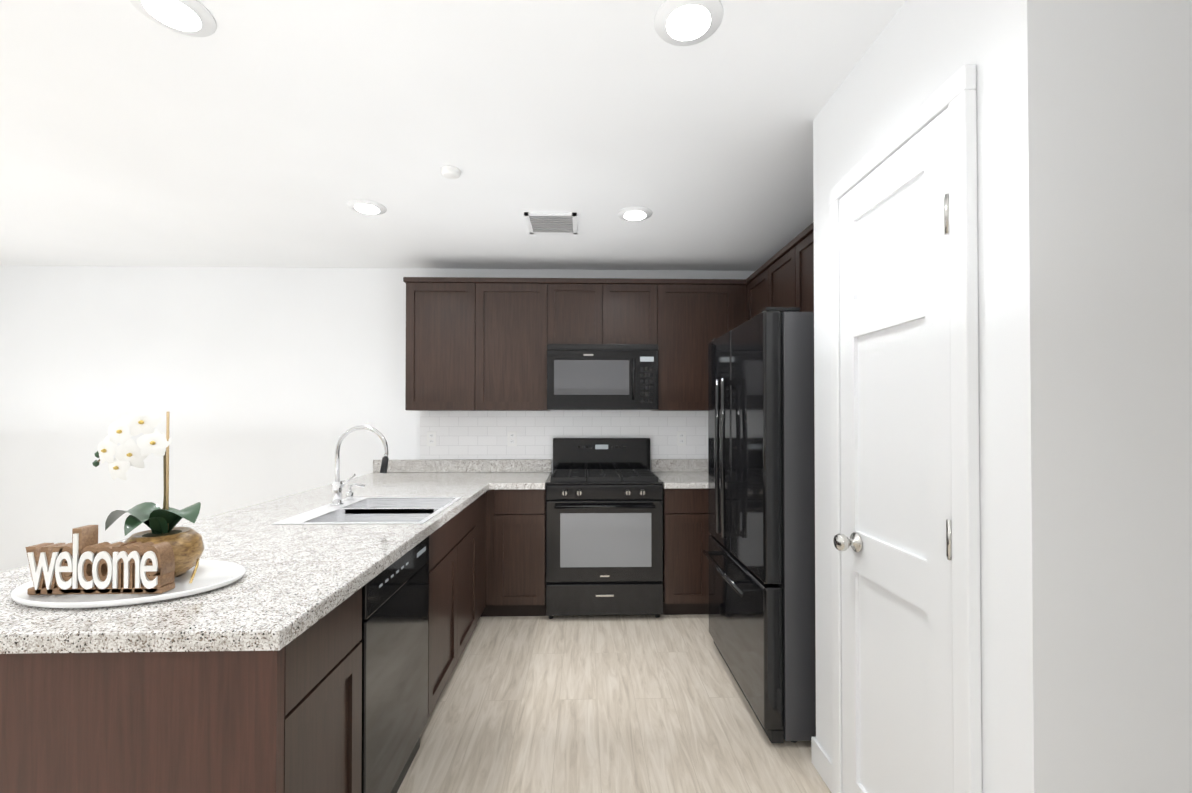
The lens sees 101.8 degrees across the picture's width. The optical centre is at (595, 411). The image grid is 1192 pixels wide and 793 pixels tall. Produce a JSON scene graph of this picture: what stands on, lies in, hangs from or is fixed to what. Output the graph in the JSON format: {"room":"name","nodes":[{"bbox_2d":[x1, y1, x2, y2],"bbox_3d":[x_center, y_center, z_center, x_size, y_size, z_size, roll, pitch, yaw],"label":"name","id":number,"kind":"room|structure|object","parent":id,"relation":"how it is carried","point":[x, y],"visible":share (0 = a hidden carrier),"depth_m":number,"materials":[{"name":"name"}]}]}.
{"room":"kitchen","nodes":[
{"label":"kitchen","id":0,"kind":"room"},
{"bbox_2d":[0,0,905,270],"bbox_3d":[-1.252,-1.210,0.549,8.800,0.100,6.750,0,-1,-1],"label":"ceiling","id":1,"kind":"structure","parent":0,"point":[265,133],"depth_m":1.98,"materials":[{"name":"paint"}]},
{"bbox_2d":[129,0,216,36],"bbox_3d":[-1.212,-1.145,1.386,0.200,0.013,0.200,0,-1,-1],"label":"recessed light","id":2,"kind":"object","parent":1,"relation":"in","point":[193,18],"visible":1,"depth_m":1.40,"materials":[{"name":"white plastic"}]},
{"bbox_2d":[347,199,386,214],"bbox_3d":[-1.274,-1.132,2.696,0.200,0.013,0.200,0,-1,-1],"label":"recessed light","id":3,"kind":"object","parent":1,"relation":"in","point":[365,206],"visible":1,"depth_m":2.67,"materials":[{"name":"white plastic"}]},
{"bbox_2d":[440,166,460,178],"bbox_3d":[-0.689,-1.129,2.297,0.094,0.026,0.094,0,-1,-1],"label":"smoke detector","id":4,"kind":"object","parent":1,"relation":"attached to","point":[450,172],"visible":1,"depth_m":2.27,"materials":[{"name":"white plastic"}]},
{"bbox_2d":[524,212,576,233],"bbox_3d":[-0.265,-1.130,2.917,0.300,0.012,0.300,0,-1,-1],"label":"ceiling vent","id":5,"kind":"object","parent":1,"relation":"in","point":[551,223],"visible":1,"depth_m":2.89,"materials":[{"name":"white metal"}]},
{"bbox_2d":[618,206,651,220],"bbox_3d":[0.225,-1.131,2.787,0.200,0.013,0.200,0,-1,-1],"label":"recessed light","id":6,"kind":"object","parent":1,"relation":"in","point":[636,213],"visible":1,"depth_m":2.77,"materials":[{"name":"white plastic"}]},
{"bbox_2d":[654,0,723,45],"bbox_3d":[0.271,-1.144,1.422,0.200,0.013,0.200,0,-1,-1],"label":"recessed light","id":7,"kind":"object","parent":1,"relation":"in","point":[683,22],"visible":1,"depth_m":1.41,"materials":[{"name":"white plastic"}]},
{"bbox_2d":[0,0,1191,792],"bbox_3d":[-1.252,0.100,0.536,8.800,2.520,6.750,0,-1,-1],"label":"wall","id":8,"kind":"structure","parent":0,"point":[262,384],"depth_m":1.03,"materials":[{"name":"paint"}]},
{"bbox_2d":[403,277,474,410],"bbox_3d":[-1.127,-0.485,3.654,0.500,0.958,0.327,0,-1,-1],"label":"upper cabinet","id":9,"kind":"object","parent":8,"relation":"attached to","point":[440,311],"depth_m":3.50,"materials":[{"name":"brown wood"}]},
{"bbox_2d":[475,277,550,410],"bbox_3d":[-0.617,-0.485,3.667,0.520,0.958,0.327,0,-1,-1],"label":"upper cabinet","id":10,"kind":"object","parent":8,"relation":"attached to","point":[476,343],"depth_m":3.51,"materials":[{"name":"brown wood"}]},
{"bbox_2d":[420,411,707,458],"bbox_3d":[0.009,0.187,3.836,2.780,0.378,0.007,0,-1,-1],"label":"tile backsplash","id":11,"kind":"structure","parent":8,"relation":"attached to","point":[471,434],"depth_m":3.82,"materials":[{"name":"white tile"}]},
{"bbox_2d":[427,431,435,445],"bbox_3d":[-1.290,0.215,3.797,0.072,0.115,0.007,0,-1,-1],"label":"electrical outlet","id":12,"kind":"object","parent":11,"relation":"attached to","point":[431,438],"visible":1,"depth_m":3.79,"materials":[{"name":"white plastic"}]},
{"bbox_2d":[508,431,516,445],"bbox_3d":[-0.660,0.215,3.812,0.072,0.115,0.007,0,-1,-1],"label":"electrical outlet","id":13,"kind":"object","parent":11,"relation":"attached to","point":[512,438],"visible":1,"depth_m":3.81,"materials":[{"name":"white plastic"}]},
{"bbox_2d":[677,431,685,445],"bbox_3d":[0.679,0.215,3.844,0.072,0.115,0.007,0,-1,-1],"label":"electrical outlet","id":14,"kind":"object","parent":11,"relation":"attached to","point":[681,438],"visible":1,"depth_m":3.84,"materials":[{"name":"white plastic"}]},
{"bbox_2d":[551,278,602,343],"bbox_3d":[-0.157,-0.722,3.680,0.400,0.483,0.327,0,-1,-1],"label":"upper cabinet","id":15,"kind":"object","parent":8,"relation":"attached to","point":[576,303],"depth_m":3.52,"materials":[{"name":"brown wood"}]},
{"bbox_2d":[603,278,658,345],"bbox_3d":[0.243,-0.722,3.690,0.400,0.483,0.327,0,-1,-1],"label":"upper cabinet","id":16,"kind":"object","parent":8,"relation":"attached to","point":[630,305],"depth_m":3.53,"materials":[{"name":"brown wood"}]},
{"bbox_2d":[547,344,657,409],"bbox_3d":[0.045,-0.245,3.616,0.794,0.467,0.436,0,-1,-1],"label":"microwave","id":17,"kind":"object","parent":16,"relation":"attached to","point":[602,376],"visible":1,"depth_m":3.44,"materials":[{"name":"black metal"}]},
{"bbox_2d":[651,279,738,410],"bbox_3d":[0.731,-0.485,3.699,0.577,0.958,0.327,0,-1,-1],"label":"upper cabinet","id":18,"kind":"object","parent":8,"relation":"attached to","point":[693,313],"depth_m":3.54,"materials":[{"name":"brown wood"}]},
{"bbox_2d":[739,279,746,324],"bbox_3d":[1.220,-0.484,3.711,0.401,0.958,0.327,0,-1,-1],"label":"upper cabinet","id":19,"kind":"object","parent":8,"relation":"attached to","point":[742,282],"depth_m":3.57,"materials":[{"name":"brown wood"}]},
{"bbox_2d":[747,265,766,320],"bbox_3d":[1.271,-0.722,3.346,0.318,0.490,0.404,0,-1,-1],"label":"upper cabinet","id":20,"kind":"object","parent":8,"relation":"attached to","point":[756,296],"depth_m":3.38,"materials":[{"name":"brown wood"}]},
{"bbox_2d":[763,241,790,306],"bbox_3d":[1.280,-0.726,2.941,0.318,0.490,0.405,0,-1,-1],"label":"upper cabinet","id":21,"kind":"object","parent":8,"relation":"attached to","point":[777,270],"depth_m":2.98,"materials":[{"name":"brown wood"}]},
{"bbox_2d":[791,222,813,311],"bbox_3d":[1.290,-0.730,2.537,0.318,0.490,0.404,0,-1,-1],"label":"upper cabinet","id":22,"kind":"object","parent":8,"relation":"attached to","point":[802,246],"depth_m":2.65,"materials":[{"name":"brown wood"}]},
{"bbox_2d":[811,737,831,768],"bbox_3d":[1.154,1.324,1.897,0.621,0.100,0.013,0,-1,-1],"label":"baseboard","id":23,"kind":"structure","parent":8,"relation":"attached to","point":[821,762],"depth_m":1.84,"materials":[{"name":"white wood"}]},
{"bbox_2d":[833,108,952,792],"bbox_3d":[0.818,0.312,1.402,0.091,2.088,0.506,0,-1,-1],"label":"door","id":24,"kind":"structure","parent":8,"relation":"in","point":[892,540],"depth_m":1.37,"materials":[{"name":"white wood"}]},
{"bbox_2d":[830,64,981,792],"bbox_3d":[0.852,0.287,1.407,0.029,2.163,0.615,0,-1,-1],"label":"door frame","id":25,"kind":"structure","parent":8,"relation":"attached to","point":[955,94],"depth_m":1.12,"materials":[{"name":"white wood"}]},
{"bbox_2d":[397,614,830,792],"bbox_3d":[-1.252,1.410,0.522,8.800,0.100,6.750,0,-1,-1],"label":"floor","id":26,"kind":"structure","parent":0,"point":[600,704],"depth_m":2.16,"materials":[{"name":"brown wood"}]},
{"bbox_2d":[0,587,361,792],"bbox_3d":[-1.010,0.930,1.204,0.675,0.874,0.402,0,-1,-1],"label":"base cabinet","id":27,"kind":"object","parent":26,"relation":"on","point":[287,718],"depth_m":1.01,"materials":[{"name":"brown wood"}]},
{"bbox_2d":[0,627,251,653],"bbox_3d":[-0.995,0.474,1.482,0.540,0.040,0.997,0,-1,-1],"label":"countertop","id":28,"kind":"structure","parent":27,"relation":"on","point":[13,640],"depth_m":0.99,"materials":[{"name":"stone"}]},
{"bbox_2d":[360,536,428,792],"bbox_3d":[-0.989,0.936,1.695,0.622,0.870,0.575,0,-1,-1],"label":"dishwasher","id":29,"kind":"object","parent":26,"relation":"on","point":[394,640],"visible":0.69,"depth_m":1.63,"materials":[{"name":"black metal"}]},
{"bbox_2d":[428,531,435,718],"bbox_3d":[-1.022,0.934,1.695,0.675,0.874,0.617,0,-1,-1],"label":"base cabinet","id":30,"kind":"object","parent":26,"relation":"on","point":[432,537],"depth_m":2.04,"materials":[{"name":"brown wood"}]},
{"bbox_2d":[432,492,485,710],"bbox_3d":[-1.043,0.943,2.588,0.675,0.874,1.207,0,-1,-1],"label":"base cabinet","id":31,"kind":"object","parent":26,"relation":"on","point":[461,541],"depth_m":2.48,"materials":[{"name":"brown wood"}]},
{"bbox_2d":[0,459,495,650],"bbox_3d":[-1.182,0.433,2.393,1.050,0.140,2.827,0,-1,-1],"label":"countertop","id":32,"kind":"structure","parent":31,"relation":"on","point":[293,583],"depth_m":1.48,"materials":[{"name":"stone"}]},
{"bbox_2d":[9,559,245,608],"bbox_3d":[-1.194,0.442,1.259,0.512,0.018,0.338,0,-1,-1],"label":"tray","id":33,"kind":"object","parent":32,"relation":"on","point":[210,575],"visible":0.62,"depth_m":1.16,"materials":[{"name":"white ceramic"}]},
{"bbox_2d":[26,525,174,594],"bbox_3d":[-1.205,0.360,1.179,0.320,0.158,0.044,0,-1,-1],"label":"welcome sign","id":34,"kind":"object","parent":33,"relation":"on","point":[84,562],"visible":1,"depth_m":1.16,"materials":[{"name":"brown wood"}]},
{"bbox_2d":[92,407,203,582],"bbox_3d":[-1.188,0.215,1.296,0.330,0.451,0.176,0,-1,-1],"label":"orchid","id":35,"kind":"object","parent":33,"relation":"on","point":[187,544],"visible":0.9,"depth_m":1.28,"materials":[{"name":"white plant"}]},
{"bbox_2d":[346,483,364,500],"bbox_3d":[-1.250,0.417,2.518,0.093,0.088,0.034,0,-1,-1],"label":"soap dispenser","id":36,"kind":"object","parent":32,"relation":"on","point":[349,495],"visible":1,"depth_m":2.51,"materials":[{"name":"silver metal"}]},
{"bbox_2d":[330,425,388,505],"bbox_3d":[-1.166,0.264,2.392,0.281,0.391,0.060,0,-1,-1],"label":"faucet","id":37,"kind":"object","parent":32,"relation":"on","point":[338,485],"visible":1,"depth_m":2.38,"materials":[{"name":"silver metal"}]},
{"bbox_2d":[271,497,461,524],"bbox_3d":[-1.019,0.539,2.287,0.610,0.161,0.640,0,-1,-1],"label":"sink","id":38,"kind":"object","parent":32,"relation":"in","point":[388,510],"visible":0.27,"depth_m":2.28,"materials":[{"name":"silver metal"}]},
{"bbox_2d":[392,459,491,466],"bbox_3d":[-1.042,0.444,3.477,0.540,0.140,0.667,0,-1,-1],"label":"backsplash","id":39,"kind":"structure","parent":31,"relation":"on","point":[426,462],"depth_m":3.79,"materials":[{"name":"stone"}]},
{"bbox_2d":[480,489,495,616],"bbox_3d":[-1.042,0.953,3.498,0.723,0.874,0.614,0,-1,-1],"label":"base cabinet","id":40,"kind":"object","parent":26,"relation":"on","point":[489,610],"depth_m":3.22,"materials":[{"name":"brown wood"}]},
{"bbox_2d":[496,488,545,615],"bbox_3d":[-0.512,0.953,3.511,0.336,0.874,0.614,0,-1,-1],"label":"base cabinet","id":41,"kind":"object","parent":26,"relation":"on","point":[515,552],"depth_m":3.21,"materials":[{"name":"brown wood"}]},
{"bbox_2d":[488,459,551,488],"bbox_3d":[-0.513,0.445,3.499,0.340,0.140,0.647,0,-1,-1],"label":"countertop","id":42,"kind":"structure","parent":41,"relation":"on","point":[510,473],"depth_m":3.72,"materials":[{"name":"stone"}]},
{"bbox_2d":[546,438,662,618],"bbox_3d":[0.051,0.796,3.473,0.777,1.184,0.666,0,-1,-1],"label":"stove","id":43,"kind":"object","parent":26,"relation":"on","point":[604,526],"visible":1,"depth_m":3.20,"materials":[{"name":"black metal"}]},
{"bbox_2d":[663,488,710,614],"bbox_3d":[0.604,0.953,3.538,0.308,0.874,0.614,0,-1,-1],"label":"base cabinet","id":44,"kind":"object","parent":26,"relation":"on","point":[686,533],"depth_m":3.24,"materials":[{"name":"brown wood"}]},
{"bbox_2d":[651,459,707,488],"bbox_3d":[0.925,0.445,3.534,0.963,0.140,0.647,0,-1,-1],"label":"countertop","id":45,"kind":"structure","parent":44,"relation":"on","point":[674,473],"depth_m":3.78,"materials":[{"name":"stone"}]},
{"bbox_2d":[703,307,815,742],"bbox_3d":[1.017,0.475,2.432,0.822,1.806,0.900,0,-1,-1],"label":"fridge","id":46,"kind":"object","parent":26,"relation":"on","point":[760,554],"visible":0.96,"depth_m":1.99,"materials":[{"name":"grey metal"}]}
]}

